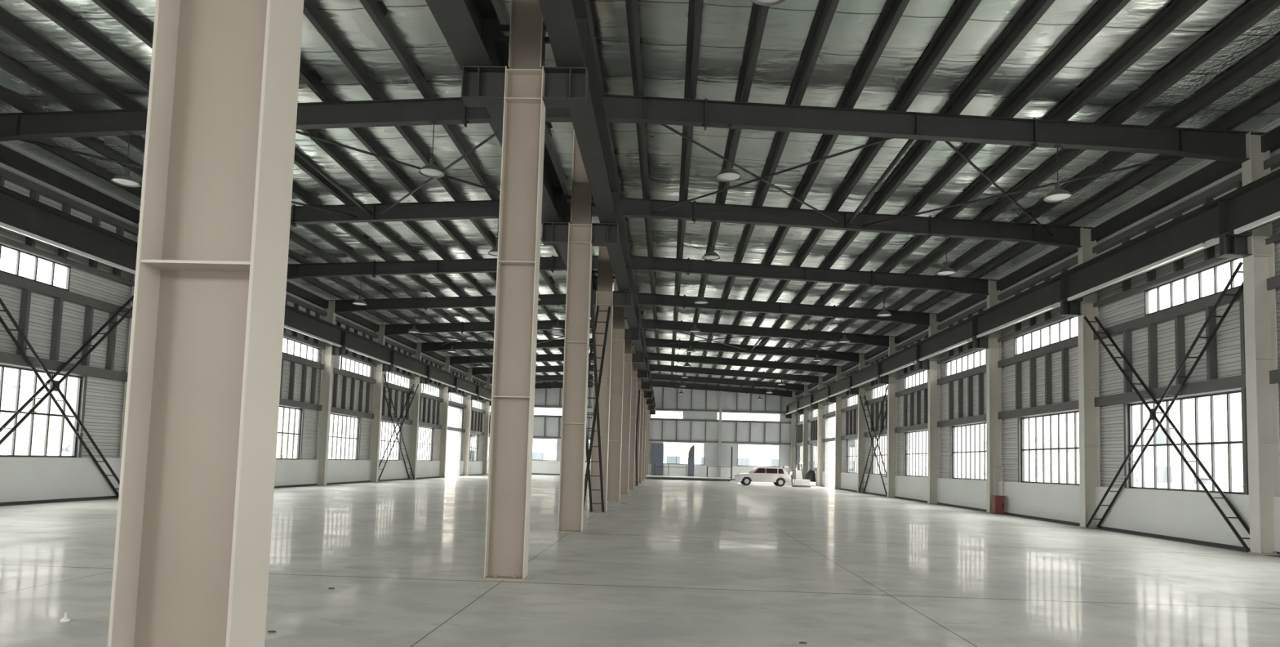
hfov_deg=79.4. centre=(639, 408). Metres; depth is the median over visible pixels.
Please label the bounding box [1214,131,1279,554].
steel column
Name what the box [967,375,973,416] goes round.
stud
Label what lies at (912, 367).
stud
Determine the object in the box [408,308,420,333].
pendant lamp
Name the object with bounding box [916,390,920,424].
stud
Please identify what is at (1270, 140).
beam
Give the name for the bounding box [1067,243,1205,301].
bar
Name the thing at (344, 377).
stud
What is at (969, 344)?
stud
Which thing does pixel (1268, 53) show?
purlin
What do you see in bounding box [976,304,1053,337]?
bar
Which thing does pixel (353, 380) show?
stud
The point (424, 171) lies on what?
diffuser
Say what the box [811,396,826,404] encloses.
bar
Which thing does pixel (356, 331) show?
stud
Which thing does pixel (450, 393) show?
window
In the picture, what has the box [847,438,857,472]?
window
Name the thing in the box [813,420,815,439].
stud
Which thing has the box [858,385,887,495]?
brace
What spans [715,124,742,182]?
pendant lamp
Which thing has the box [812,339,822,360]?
pendant lamp
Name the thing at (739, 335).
brace
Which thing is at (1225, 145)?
rafter
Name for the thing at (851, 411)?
stud
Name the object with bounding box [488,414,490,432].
stud
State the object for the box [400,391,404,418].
stud
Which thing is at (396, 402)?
stud
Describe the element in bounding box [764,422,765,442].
stud
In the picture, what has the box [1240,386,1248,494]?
stud
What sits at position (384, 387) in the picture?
stud
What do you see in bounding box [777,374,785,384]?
pendant lamp
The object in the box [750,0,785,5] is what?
pendant lamp
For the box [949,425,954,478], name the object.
stud
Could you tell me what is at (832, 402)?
window
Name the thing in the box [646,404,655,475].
steel column
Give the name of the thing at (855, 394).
window
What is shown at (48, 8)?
purlin
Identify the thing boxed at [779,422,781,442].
stud
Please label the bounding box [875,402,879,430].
stud
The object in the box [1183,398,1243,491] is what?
tree
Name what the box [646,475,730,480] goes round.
platform
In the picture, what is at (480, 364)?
pendant lamp
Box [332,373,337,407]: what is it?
stud
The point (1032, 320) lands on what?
stud
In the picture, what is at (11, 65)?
purlin
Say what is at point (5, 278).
girt
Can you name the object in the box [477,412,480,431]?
stud
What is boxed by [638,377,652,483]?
steel column
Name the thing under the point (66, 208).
stud
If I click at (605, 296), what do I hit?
steel column
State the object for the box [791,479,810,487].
pallet stack
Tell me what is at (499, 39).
tie
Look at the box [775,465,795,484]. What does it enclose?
trolley
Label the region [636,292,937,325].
rafter
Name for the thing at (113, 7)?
purlin
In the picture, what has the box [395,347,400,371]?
stud
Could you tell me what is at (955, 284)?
rafter
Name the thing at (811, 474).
heap
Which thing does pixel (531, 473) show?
baseboard
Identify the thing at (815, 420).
stud
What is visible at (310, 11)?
purlin
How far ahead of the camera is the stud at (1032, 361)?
26.27 m
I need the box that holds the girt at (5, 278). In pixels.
[0,271,490,414]
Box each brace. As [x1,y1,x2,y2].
[0,295,133,497]
[18,139,357,217]
[295,130,500,193]
[377,372,419,480]
[380,130,498,214]
[411,333,493,343]
[434,331,486,346]
[536,328,591,343]
[537,332,591,340]
[583,277,610,512]
[634,389,639,484]
[651,137,893,213]
[659,335,748,345]
[660,124,838,222]
[671,329,746,350]
[757,342,858,351]
[784,337,846,356]
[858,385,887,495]
[862,155,1182,226]
[944,141,1053,235]
[1083,261,1249,551]
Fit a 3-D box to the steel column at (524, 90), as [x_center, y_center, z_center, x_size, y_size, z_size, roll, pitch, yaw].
[-1.542,-2.550,9.960,1.616,9.360,0.320,2,-4,2]
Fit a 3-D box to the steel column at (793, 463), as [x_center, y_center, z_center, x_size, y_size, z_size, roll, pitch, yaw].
[14.532,2.659,74.267,1.020,8.750,0.320,2,-4,2]
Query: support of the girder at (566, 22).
on the steel column at (629, 357)
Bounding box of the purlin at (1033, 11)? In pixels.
[728,0,1055,386]
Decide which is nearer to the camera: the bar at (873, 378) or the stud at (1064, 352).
the stud at (1064, 352)
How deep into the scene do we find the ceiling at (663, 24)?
16.57 m
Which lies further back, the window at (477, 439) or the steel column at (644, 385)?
the window at (477, 439)
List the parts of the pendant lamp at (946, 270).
rod, lamp shade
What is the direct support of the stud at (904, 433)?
attached to the wall at (1111, 381)
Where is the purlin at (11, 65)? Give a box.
[0,51,491,355]
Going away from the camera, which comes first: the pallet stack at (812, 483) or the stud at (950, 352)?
the stud at (950, 352)
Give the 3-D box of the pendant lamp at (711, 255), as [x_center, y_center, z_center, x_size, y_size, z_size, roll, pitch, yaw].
[2.145,-5.072,23.051,0.550,1.130,0.550,2,-4,2]
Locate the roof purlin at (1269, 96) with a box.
[786,80,1279,390]
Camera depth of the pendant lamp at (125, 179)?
16.96 m
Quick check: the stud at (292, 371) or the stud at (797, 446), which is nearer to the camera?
the stud at (292, 371)
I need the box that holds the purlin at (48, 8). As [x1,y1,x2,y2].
[23,0,556,382]
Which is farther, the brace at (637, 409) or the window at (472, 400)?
the window at (472, 400)
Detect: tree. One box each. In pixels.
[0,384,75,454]
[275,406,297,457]
[1026,427,1079,483]
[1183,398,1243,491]
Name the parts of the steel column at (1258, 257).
plate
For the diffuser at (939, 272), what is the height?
0.073 m
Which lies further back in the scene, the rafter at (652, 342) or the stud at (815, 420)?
the stud at (815, 420)
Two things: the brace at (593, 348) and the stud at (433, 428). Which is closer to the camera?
the brace at (593, 348)
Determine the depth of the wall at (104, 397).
22.46 m
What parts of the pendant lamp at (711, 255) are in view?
lamp shade, rod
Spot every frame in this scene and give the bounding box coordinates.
[654,462,686,475]
[706,446,733,479]
[994,465,1004,495]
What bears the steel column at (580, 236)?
on the floor
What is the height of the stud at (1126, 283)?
1.450 m
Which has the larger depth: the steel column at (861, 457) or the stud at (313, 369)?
the steel column at (861, 457)
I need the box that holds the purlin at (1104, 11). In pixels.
[740,0,1130,386]
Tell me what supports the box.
on the floor
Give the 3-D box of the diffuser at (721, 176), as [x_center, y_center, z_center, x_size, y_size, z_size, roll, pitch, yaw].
[1.911,-5.001,16.535,0.500,0.073,0.500,2,-4,2]
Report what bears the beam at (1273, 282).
attached to the wall at (1111, 381)
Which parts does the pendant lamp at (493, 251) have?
lamp shade, rod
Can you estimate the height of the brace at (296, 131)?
0.323 m
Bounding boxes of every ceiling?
[0,0,613,381]
[588,0,1279,384]
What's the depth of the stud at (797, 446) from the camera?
72.47 m
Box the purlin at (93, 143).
[0,84,493,366]
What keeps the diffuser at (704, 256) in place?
attached to the pendant lamp at (711, 255)
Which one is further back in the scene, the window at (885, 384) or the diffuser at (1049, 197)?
the window at (885, 384)
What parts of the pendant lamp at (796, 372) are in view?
lamp shade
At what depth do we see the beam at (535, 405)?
74.88 m
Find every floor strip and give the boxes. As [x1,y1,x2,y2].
[0,473,488,506]
[819,485,1279,556]
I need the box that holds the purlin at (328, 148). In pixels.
[300,128,563,364]
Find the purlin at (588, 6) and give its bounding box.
[585,0,652,380]
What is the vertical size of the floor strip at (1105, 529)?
0.004 m
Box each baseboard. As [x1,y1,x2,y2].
[0,473,482,504]
[531,472,734,479]
[815,484,1279,553]
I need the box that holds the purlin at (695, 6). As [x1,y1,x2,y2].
[670,0,703,382]
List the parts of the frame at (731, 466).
post, post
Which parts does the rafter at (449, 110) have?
splice plate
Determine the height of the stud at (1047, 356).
1.670 m
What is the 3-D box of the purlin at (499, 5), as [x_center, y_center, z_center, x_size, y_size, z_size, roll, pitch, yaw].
[-1.670,-5.552,36.404,0.240,0.248,78.300,2,-4,2]
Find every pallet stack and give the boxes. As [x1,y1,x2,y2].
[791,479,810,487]
[809,481,816,486]
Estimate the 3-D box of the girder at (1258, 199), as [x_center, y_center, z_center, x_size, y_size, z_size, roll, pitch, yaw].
[12.936,-2.684,35.457,0.380,0.875,77.800,2,-4,2]
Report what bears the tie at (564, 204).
attached to the steel column at (580, 236)
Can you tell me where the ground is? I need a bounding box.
[444,461,964,487]
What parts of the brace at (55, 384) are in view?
gusset plate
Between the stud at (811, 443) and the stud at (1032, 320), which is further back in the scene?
the stud at (811, 443)
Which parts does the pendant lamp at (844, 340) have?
lamp shade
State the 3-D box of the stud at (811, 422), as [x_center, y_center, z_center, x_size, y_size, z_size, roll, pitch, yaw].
[14.773,1.907,66.267,0.170,1.670,0.100,2,-4,2]
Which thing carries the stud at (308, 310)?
attached to the wall at (104, 397)
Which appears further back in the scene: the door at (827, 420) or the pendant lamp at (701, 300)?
the door at (827, 420)
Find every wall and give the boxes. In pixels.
[0,141,492,461]
[532,379,796,467]
[795,117,1279,488]
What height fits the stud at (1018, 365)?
1.670 m
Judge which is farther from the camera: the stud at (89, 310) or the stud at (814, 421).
the stud at (814, 421)
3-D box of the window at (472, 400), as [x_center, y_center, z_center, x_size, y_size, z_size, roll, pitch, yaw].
[-14.026,-0.351,66.448,0.070,0.680,3.900,2,-4,2]
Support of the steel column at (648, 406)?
on the floor
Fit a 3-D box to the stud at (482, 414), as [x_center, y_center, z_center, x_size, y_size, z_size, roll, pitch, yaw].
[-13.989,1.201,67.993,0.170,1.670,0.100,2,-4,2]
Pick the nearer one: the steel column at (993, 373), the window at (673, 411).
the steel column at (993, 373)
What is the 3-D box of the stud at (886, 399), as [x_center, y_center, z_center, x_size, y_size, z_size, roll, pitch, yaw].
[14.006,0.321,43.616,0.170,1.670,0.100,2,-4,2]
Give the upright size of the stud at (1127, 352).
1.670 m
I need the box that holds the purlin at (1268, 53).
[774,34,1279,389]
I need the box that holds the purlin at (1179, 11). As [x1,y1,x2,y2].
[751,0,1208,387]
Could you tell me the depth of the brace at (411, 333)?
45.65 m
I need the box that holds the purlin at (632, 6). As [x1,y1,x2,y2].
[625,0,661,381]
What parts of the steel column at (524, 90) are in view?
plate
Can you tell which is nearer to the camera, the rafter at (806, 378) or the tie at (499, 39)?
the tie at (499, 39)
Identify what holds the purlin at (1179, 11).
on the rafter at (1068, 236)
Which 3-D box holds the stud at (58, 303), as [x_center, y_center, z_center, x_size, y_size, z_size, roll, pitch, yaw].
[-15.595,-2.119,20.587,0.170,1.670,0.100,2,-4,2]
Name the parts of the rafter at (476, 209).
splice plate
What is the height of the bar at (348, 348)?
0.085 m
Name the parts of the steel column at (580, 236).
plate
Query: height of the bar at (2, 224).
0.085 m
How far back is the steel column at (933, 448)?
35.30 m
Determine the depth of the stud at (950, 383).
33.83 m
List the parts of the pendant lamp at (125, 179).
lamp shade, rod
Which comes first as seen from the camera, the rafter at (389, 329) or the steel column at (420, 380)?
the rafter at (389, 329)
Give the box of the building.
[0,366,355,458]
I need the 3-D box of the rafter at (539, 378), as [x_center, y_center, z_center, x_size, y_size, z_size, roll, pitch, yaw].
[-6.711,-2.749,68.826,14.060,1.248,0.220,2,-4,2]
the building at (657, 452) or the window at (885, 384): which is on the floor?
the building at (657, 452)
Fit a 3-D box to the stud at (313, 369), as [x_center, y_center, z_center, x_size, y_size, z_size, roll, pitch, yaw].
[-15.086,-1.069,35.591,0.170,1.670,0.100,2,-4,2]
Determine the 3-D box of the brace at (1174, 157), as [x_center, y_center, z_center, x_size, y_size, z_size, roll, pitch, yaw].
[9.237,-5.431,19.576,0.059,0.324,8.335,5,-5,-39]
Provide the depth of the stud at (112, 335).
22.58 m
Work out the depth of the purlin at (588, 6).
16.64 m
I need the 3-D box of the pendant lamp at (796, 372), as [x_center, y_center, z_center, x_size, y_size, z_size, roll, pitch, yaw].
[9.937,-2.743,48.703,0.550,1.130,0.550,2,-4,2]
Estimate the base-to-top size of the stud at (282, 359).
1.670 m
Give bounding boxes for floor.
[0,474,1279,646]
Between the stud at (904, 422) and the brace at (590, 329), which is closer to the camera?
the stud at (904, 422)
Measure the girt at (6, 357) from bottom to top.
0.270 m
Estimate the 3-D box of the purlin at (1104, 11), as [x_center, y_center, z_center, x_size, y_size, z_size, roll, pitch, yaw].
[8.450,-4.911,36.016,0.240,0.248,78.300,2,-4,2]
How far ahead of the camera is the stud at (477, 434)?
66.82 m
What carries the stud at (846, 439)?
attached to the wall at (1111, 381)
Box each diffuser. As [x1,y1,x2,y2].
[112,178,138,186]
[420,168,443,176]
[488,251,497,255]
[695,301,707,303]
[702,255,719,258]
[717,173,740,180]
[755,0,779,3]
[937,271,955,274]
[1044,193,1071,200]
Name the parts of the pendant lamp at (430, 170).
lamp shade, rod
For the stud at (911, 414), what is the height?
1.670 m
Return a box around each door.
[448,404,471,475]
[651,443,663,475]
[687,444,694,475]
[824,414,835,486]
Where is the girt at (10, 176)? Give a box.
[0,167,492,387]
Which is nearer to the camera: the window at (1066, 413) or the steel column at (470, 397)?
the window at (1066, 413)
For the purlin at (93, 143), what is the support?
on the rafter at (476, 209)
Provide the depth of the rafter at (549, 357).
55.99 m
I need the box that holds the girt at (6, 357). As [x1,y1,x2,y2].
[0,351,489,435]
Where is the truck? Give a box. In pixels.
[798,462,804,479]
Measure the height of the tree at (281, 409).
6.211 m
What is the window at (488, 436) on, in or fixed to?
in the wall at (104, 397)
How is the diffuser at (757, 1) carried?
attached to the pendant lamp at (762, 2)
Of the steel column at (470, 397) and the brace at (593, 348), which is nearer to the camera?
the brace at (593, 348)
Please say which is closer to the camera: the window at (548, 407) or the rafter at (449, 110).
the rafter at (449, 110)
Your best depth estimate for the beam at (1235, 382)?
21.75 m
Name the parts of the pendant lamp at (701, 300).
lamp shade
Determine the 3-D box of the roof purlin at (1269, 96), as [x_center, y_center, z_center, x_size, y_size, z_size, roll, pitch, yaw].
[12.919,-4.579,35.841,0.240,0.248,78.300,2,-4,2]
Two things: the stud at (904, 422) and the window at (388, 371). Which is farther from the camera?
the window at (388, 371)
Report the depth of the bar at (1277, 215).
15.04 m
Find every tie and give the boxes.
[494,24,510,43]
[543,24,550,43]
[561,195,571,206]
[591,270,598,278]
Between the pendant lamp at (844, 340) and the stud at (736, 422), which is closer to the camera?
the pendant lamp at (844, 340)
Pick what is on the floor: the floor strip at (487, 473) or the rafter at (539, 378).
the floor strip at (487, 473)
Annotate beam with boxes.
[0,143,492,383]
[533,404,786,413]
[533,414,791,423]
[533,435,791,444]
[795,125,1279,395]
[795,152,1279,399]
[795,232,1279,415]
[795,274,1279,425]
[795,368,1279,445]
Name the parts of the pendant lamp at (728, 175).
lamp shade, rod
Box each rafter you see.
[0,97,572,141]
[286,254,598,279]
[290,199,598,226]
[327,293,566,312]
[378,319,613,335]
[416,337,591,351]
[446,352,593,364]
[471,364,593,374]
[490,373,593,382]
[534,382,593,388]
[601,93,1265,163]
[619,196,1093,248]
[630,255,997,295]
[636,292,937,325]
[640,318,893,346]
[644,337,865,362]
[646,351,841,373]
[648,363,821,383]
[650,373,804,391]
[651,380,791,396]
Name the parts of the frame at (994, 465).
post, post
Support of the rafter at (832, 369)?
on the steel column at (837, 399)
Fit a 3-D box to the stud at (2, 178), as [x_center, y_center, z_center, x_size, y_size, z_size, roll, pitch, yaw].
[-15.589,-4.929,18.677,0.170,1.450,0.100,2,-4,2]
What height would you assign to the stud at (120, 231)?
1.450 m
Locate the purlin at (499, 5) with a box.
[491,0,598,279]
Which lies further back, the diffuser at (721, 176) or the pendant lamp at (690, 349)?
the pendant lamp at (690, 349)
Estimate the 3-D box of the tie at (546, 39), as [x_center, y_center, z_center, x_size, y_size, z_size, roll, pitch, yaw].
[-1.150,-4.915,10.113,0.203,0.220,0.060,2,-4,2]
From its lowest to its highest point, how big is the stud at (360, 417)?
2.290 m
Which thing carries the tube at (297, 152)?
attached to the rafter at (449, 110)
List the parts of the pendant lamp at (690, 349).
lamp shade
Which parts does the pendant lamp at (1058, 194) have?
rod, lamp shade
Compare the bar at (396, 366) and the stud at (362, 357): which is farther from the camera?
the bar at (396, 366)
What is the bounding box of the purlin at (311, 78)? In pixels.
[299,60,591,382]
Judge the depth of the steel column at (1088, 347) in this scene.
22.34 m
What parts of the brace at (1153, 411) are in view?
gusset plate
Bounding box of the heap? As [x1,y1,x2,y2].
[804,469,816,483]
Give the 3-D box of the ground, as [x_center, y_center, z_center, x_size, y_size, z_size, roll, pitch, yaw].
[1.365,8.726,99.645,280.000,0.190,320.000,2,-4,2]
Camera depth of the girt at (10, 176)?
22.20 m
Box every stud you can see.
[0,175,4,227]
[16,288,31,354]
[25,190,39,247]
[49,297,63,360]
[57,204,71,257]
[75,374,87,457]
[80,306,93,365]
[88,217,101,268]
[105,312,117,369]
[112,227,124,276]
[280,358,284,398]
[288,361,295,399]
[292,303,298,336]
[298,408,304,459]
[300,364,306,401]
[304,308,310,340]
[310,367,316,403]
[313,312,319,343]
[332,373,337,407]
[341,375,346,408]
[345,325,350,354]
[349,377,355,409]
[352,328,358,356]
[355,416,361,459]
[358,380,364,411]
[360,333,366,359]
[364,382,370,413]
[368,335,373,361]
[381,386,386,415]
[387,387,392,416]
[394,389,398,417]
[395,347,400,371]
[397,422,403,460]
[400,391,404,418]
[402,350,406,373]
[405,392,409,419]
[418,395,422,421]
[422,397,426,422]
[426,398,431,422]
[430,427,434,460]
[431,400,435,423]
[435,400,439,424]
[461,407,463,428]
[471,410,474,430]
[474,411,477,431]
[475,434,479,461]
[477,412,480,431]
[480,413,483,431]
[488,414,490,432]
[543,417,545,435]
[558,417,559,436]
[735,422,737,441]
[736,391,737,410]
[750,393,751,410]
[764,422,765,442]
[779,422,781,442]
[797,424,799,442]
[797,445,799,469]
[799,424,801,442]
[801,423,803,441]
[810,421,813,440]
[810,443,813,469]
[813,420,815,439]
[815,419,817,439]
[845,410,848,435]
[845,439,848,472]
[848,409,852,434]
[853,408,856,434]
[857,407,857,433]
[870,404,874,431]
[870,435,874,473]
[871,361,874,385]
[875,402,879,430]
[880,400,884,429]
[885,399,887,428]
[902,394,906,426]
[903,346,907,373]
[903,431,907,475]
[909,392,914,425]
[910,342,914,370]
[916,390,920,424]
[924,388,928,422]
[948,324,953,356]
[948,381,953,419]
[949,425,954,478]
[957,319,962,353]
[957,378,962,417]
[967,314,973,349]
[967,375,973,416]
[977,373,983,414]
[1014,291,1021,331]
[1015,362,1022,408]
[1017,416,1023,481]
[1029,284,1035,326]
[1029,358,1035,406]
[1044,276,1051,320]
[1044,353,1051,404]
[1060,268,1067,273]
[1061,348,1069,401]
[1121,238,1130,291]
[1123,330,1132,392]
[1123,402,1132,488]
[1146,226,1155,282]
[1147,324,1157,388]
[1172,213,1183,271]
[1174,315,1185,384]
[1203,198,1214,260]
[1205,306,1217,379]
[1236,181,1243,234]
[1239,297,1245,374]
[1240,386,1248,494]
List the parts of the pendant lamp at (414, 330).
lamp shade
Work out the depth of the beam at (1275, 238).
21.25 m
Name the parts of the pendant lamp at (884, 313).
lamp shade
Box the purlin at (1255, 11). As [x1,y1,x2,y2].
[763,0,1279,388]
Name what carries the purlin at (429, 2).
on the rafter at (476, 209)
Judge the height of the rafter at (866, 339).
1.248 m
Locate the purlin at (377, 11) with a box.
[359,0,593,352]
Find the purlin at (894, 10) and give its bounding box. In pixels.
[705,0,910,384]
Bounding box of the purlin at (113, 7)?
[91,0,560,374]
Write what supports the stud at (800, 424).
attached to the wall at (1111, 381)
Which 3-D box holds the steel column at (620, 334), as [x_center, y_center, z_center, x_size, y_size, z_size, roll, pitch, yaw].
[-0.883,-1.189,29.401,1.616,9.360,0.320,2,-4,2]
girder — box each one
[0,185,491,399]
[431,0,613,328]
[538,0,655,409]
[786,168,1279,413]
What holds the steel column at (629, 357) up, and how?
on the floor
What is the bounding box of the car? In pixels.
[734,466,791,486]
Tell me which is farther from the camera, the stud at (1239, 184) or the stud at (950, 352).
the stud at (950, 352)
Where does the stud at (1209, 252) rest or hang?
attached to the wall at (1111, 381)
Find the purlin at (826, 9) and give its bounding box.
[693,0,839,383]
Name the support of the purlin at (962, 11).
on the rafter at (1068, 236)
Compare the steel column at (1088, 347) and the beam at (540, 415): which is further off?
the beam at (540, 415)
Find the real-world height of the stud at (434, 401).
1.670 m
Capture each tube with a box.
[294,146,371,214]
[751,336,763,350]
[847,138,914,222]
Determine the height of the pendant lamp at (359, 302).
1.130 m
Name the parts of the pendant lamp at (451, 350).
lamp shade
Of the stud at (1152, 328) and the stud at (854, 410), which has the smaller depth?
the stud at (1152, 328)
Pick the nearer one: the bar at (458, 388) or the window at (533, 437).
the bar at (458, 388)
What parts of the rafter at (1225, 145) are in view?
splice plate, splice plate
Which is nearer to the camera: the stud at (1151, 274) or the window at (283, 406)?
the stud at (1151, 274)
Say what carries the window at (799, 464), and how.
in the wall at (1111, 381)
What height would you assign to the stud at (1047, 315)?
1.450 m
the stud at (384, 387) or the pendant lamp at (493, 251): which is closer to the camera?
the pendant lamp at (493, 251)
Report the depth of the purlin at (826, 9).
16.33 m
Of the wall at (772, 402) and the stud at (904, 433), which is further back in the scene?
the wall at (772, 402)
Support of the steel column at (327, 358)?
on the floor
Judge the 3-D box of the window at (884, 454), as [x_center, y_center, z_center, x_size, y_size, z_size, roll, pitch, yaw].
[14.000,2.670,44.525,0.070,2.260,4.000,2,-4,2]
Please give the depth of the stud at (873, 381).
46.93 m
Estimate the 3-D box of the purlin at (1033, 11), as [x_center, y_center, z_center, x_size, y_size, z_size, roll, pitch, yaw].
[7.332,-4.994,36.060,0.240,0.248,78.300,2,-4,2]
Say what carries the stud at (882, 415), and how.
attached to the wall at (1111, 381)
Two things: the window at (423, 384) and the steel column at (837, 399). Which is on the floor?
the steel column at (837, 399)
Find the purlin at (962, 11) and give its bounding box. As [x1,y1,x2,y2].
[717,0,982,385]
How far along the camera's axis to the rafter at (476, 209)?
23.42 m
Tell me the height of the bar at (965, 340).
0.085 m
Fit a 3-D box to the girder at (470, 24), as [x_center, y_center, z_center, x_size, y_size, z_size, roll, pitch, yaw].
[-1.200,-3.055,35.962,0.380,0.875,77.800,2,-4,2]
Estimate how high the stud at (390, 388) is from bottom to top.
1.670 m
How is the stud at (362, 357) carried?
attached to the wall at (104, 397)
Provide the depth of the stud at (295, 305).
33.70 m
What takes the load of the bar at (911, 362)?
attached to the girder at (1258, 199)
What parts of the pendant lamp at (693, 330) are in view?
lamp shade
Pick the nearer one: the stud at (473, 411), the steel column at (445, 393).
the steel column at (445, 393)
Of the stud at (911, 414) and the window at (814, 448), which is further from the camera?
the window at (814, 448)
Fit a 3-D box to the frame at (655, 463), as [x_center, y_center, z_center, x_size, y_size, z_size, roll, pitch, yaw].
[2.893,5.930,73.109,3.050,1.400,0.050,2,-4,2]
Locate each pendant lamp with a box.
[111,132,140,186]
[351,275,366,305]
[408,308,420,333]
[418,121,444,177]
[447,331,457,352]
[475,348,484,366]
[488,216,498,256]
[551,304,563,329]
[681,361,688,377]
[683,348,691,366]
[685,332,695,351]
[688,307,700,332]
[693,273,708,304]
[702,220,720,260]
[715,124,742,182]
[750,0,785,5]
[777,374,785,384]
[792,355,800,374]
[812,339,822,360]
[838,317,850,342]
[876,285,891,316]
[936,235,955,275]
[1043,144,1072,202]
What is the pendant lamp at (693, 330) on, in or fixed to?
hanging from the rafter at (643, 299)
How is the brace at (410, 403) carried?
on the floor strip at (487, 473)
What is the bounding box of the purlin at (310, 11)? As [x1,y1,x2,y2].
[302,0,593,372]
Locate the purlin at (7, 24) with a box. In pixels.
[0,11,545,382]
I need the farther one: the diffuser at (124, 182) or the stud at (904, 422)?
the stud at (904, 422)
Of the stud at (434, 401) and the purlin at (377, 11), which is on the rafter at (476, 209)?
the purlin at (377, 11)
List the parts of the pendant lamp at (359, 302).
lamp shade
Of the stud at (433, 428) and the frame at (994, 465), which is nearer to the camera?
the frame at (994, 465)
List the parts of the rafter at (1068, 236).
splice plate, splice plate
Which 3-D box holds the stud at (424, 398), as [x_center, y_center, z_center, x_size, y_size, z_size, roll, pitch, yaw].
[-14.533,0.077,51.942,0.170,1.670,0.100,2,-4,2]
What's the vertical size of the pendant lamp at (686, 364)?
1.130 m
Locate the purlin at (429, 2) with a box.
[425,0,591,317]
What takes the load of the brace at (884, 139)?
attached to the rafter at (1068, 236)
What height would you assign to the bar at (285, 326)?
0.085 m
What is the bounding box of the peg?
[59,611,71,622]
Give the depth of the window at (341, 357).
40.23 m
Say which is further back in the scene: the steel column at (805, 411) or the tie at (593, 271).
the steel column at (805, 411)
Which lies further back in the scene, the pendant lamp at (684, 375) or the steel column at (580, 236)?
the pendant lamp at (684, 375)
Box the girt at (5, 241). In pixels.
[0,235,485,402]
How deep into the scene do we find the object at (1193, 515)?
21.06 m
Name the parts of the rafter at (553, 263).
splice plate, splice plate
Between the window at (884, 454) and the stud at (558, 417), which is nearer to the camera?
the window at (884, 454)
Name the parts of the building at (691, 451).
panel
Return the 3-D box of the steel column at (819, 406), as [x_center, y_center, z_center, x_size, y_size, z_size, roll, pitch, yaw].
[14.092,1.749,61.287,1.020,8.750,0.320,2,-4,2]
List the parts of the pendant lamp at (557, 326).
lamp shade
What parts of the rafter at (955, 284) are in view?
splice plate, splice plate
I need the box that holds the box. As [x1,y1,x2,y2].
[991,494,1004,513]
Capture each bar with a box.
[0,222,135,274]
[284,324,341,346]
[347,347,391,364]
[395,364,426,377]
[430,377,455,387]
[457,387,477,395]
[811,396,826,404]
[829,388,848,396]
[850,377,876,387]
[880,361,914,376]
[919,339,968,360]
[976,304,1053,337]
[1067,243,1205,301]
[1234,210,1279,234]
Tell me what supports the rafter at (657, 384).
attached to the steel column at (793, 463)
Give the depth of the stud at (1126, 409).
20.76 m
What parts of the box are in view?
door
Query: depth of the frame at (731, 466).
72.97 m
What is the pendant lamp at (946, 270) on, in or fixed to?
hanging from the rafter at (1068, 236)
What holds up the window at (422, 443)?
in the wall at (104, 397)
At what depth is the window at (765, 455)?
74.57 m
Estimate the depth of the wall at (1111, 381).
21.99 m
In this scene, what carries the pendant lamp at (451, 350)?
hanging from the rafter at (389, 329)
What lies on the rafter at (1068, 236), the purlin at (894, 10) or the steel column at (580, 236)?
the purlin at (894, 10)
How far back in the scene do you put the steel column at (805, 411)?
67.73 m
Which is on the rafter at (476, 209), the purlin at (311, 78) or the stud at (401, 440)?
the purlin at (311, 78)
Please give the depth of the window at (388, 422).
45.75 m
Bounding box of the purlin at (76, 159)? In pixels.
[28,137,492,374]
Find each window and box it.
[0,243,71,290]
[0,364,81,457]
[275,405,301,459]
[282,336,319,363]
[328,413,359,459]
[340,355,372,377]
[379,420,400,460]
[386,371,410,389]
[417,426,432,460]
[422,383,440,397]
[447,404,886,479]
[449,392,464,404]
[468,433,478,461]
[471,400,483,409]
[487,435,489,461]
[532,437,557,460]
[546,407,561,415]
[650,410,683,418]
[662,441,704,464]
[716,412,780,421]
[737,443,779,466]
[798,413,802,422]
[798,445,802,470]
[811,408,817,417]
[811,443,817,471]
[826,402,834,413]
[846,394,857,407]
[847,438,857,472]
[871,383,887,399]
[871,434,887,474]
[903,369,928,389]
[905,429,928,476]
[945,348,986,377]
[952,422,986,479]
[1013,316,1078,355]
[1021,410,1079,484]
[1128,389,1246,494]
[1144,257,1242,315]
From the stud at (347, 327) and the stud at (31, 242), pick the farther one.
the stud at (347, 327)
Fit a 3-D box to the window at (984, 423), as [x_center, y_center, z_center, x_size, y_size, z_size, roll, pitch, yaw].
[13.562,1.766,31.614,0.070,2.260,3.800,2,-4,2]
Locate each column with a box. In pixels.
[107,0,303,646]
[119,209,140,457]
[315,299,346,484]
[369,324,394,481]
[408,342,429,479]
[439,355,457,476]
[461,0,588,580]
[462,367,478,475]
[481,376,491,474]
[542,129,618,532]
[588,245,631,512]
[607,275,639,501]
[620,315,644,493]
[628,341,647,488]
[634,362,649,485]
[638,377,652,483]
[641,389,653,480]
[644,397,654,479]
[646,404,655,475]
[717,391,722,476]
[785,391,796,481]
[796,383,808,479]
[810,376,823,485]
[827,365,842,488]
[849,352,866,492]
[877,335,897,497]
[915,312,939,503]
[971,279,1001,512]
[1057,226,1100,527]
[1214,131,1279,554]
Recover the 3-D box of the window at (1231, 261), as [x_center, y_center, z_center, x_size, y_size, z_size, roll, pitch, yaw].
[13.213,-2.887,18.411,0.070,0.680,3.600,2,-4,2]
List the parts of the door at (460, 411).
frame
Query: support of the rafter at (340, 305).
on the steel column at (327, 358)

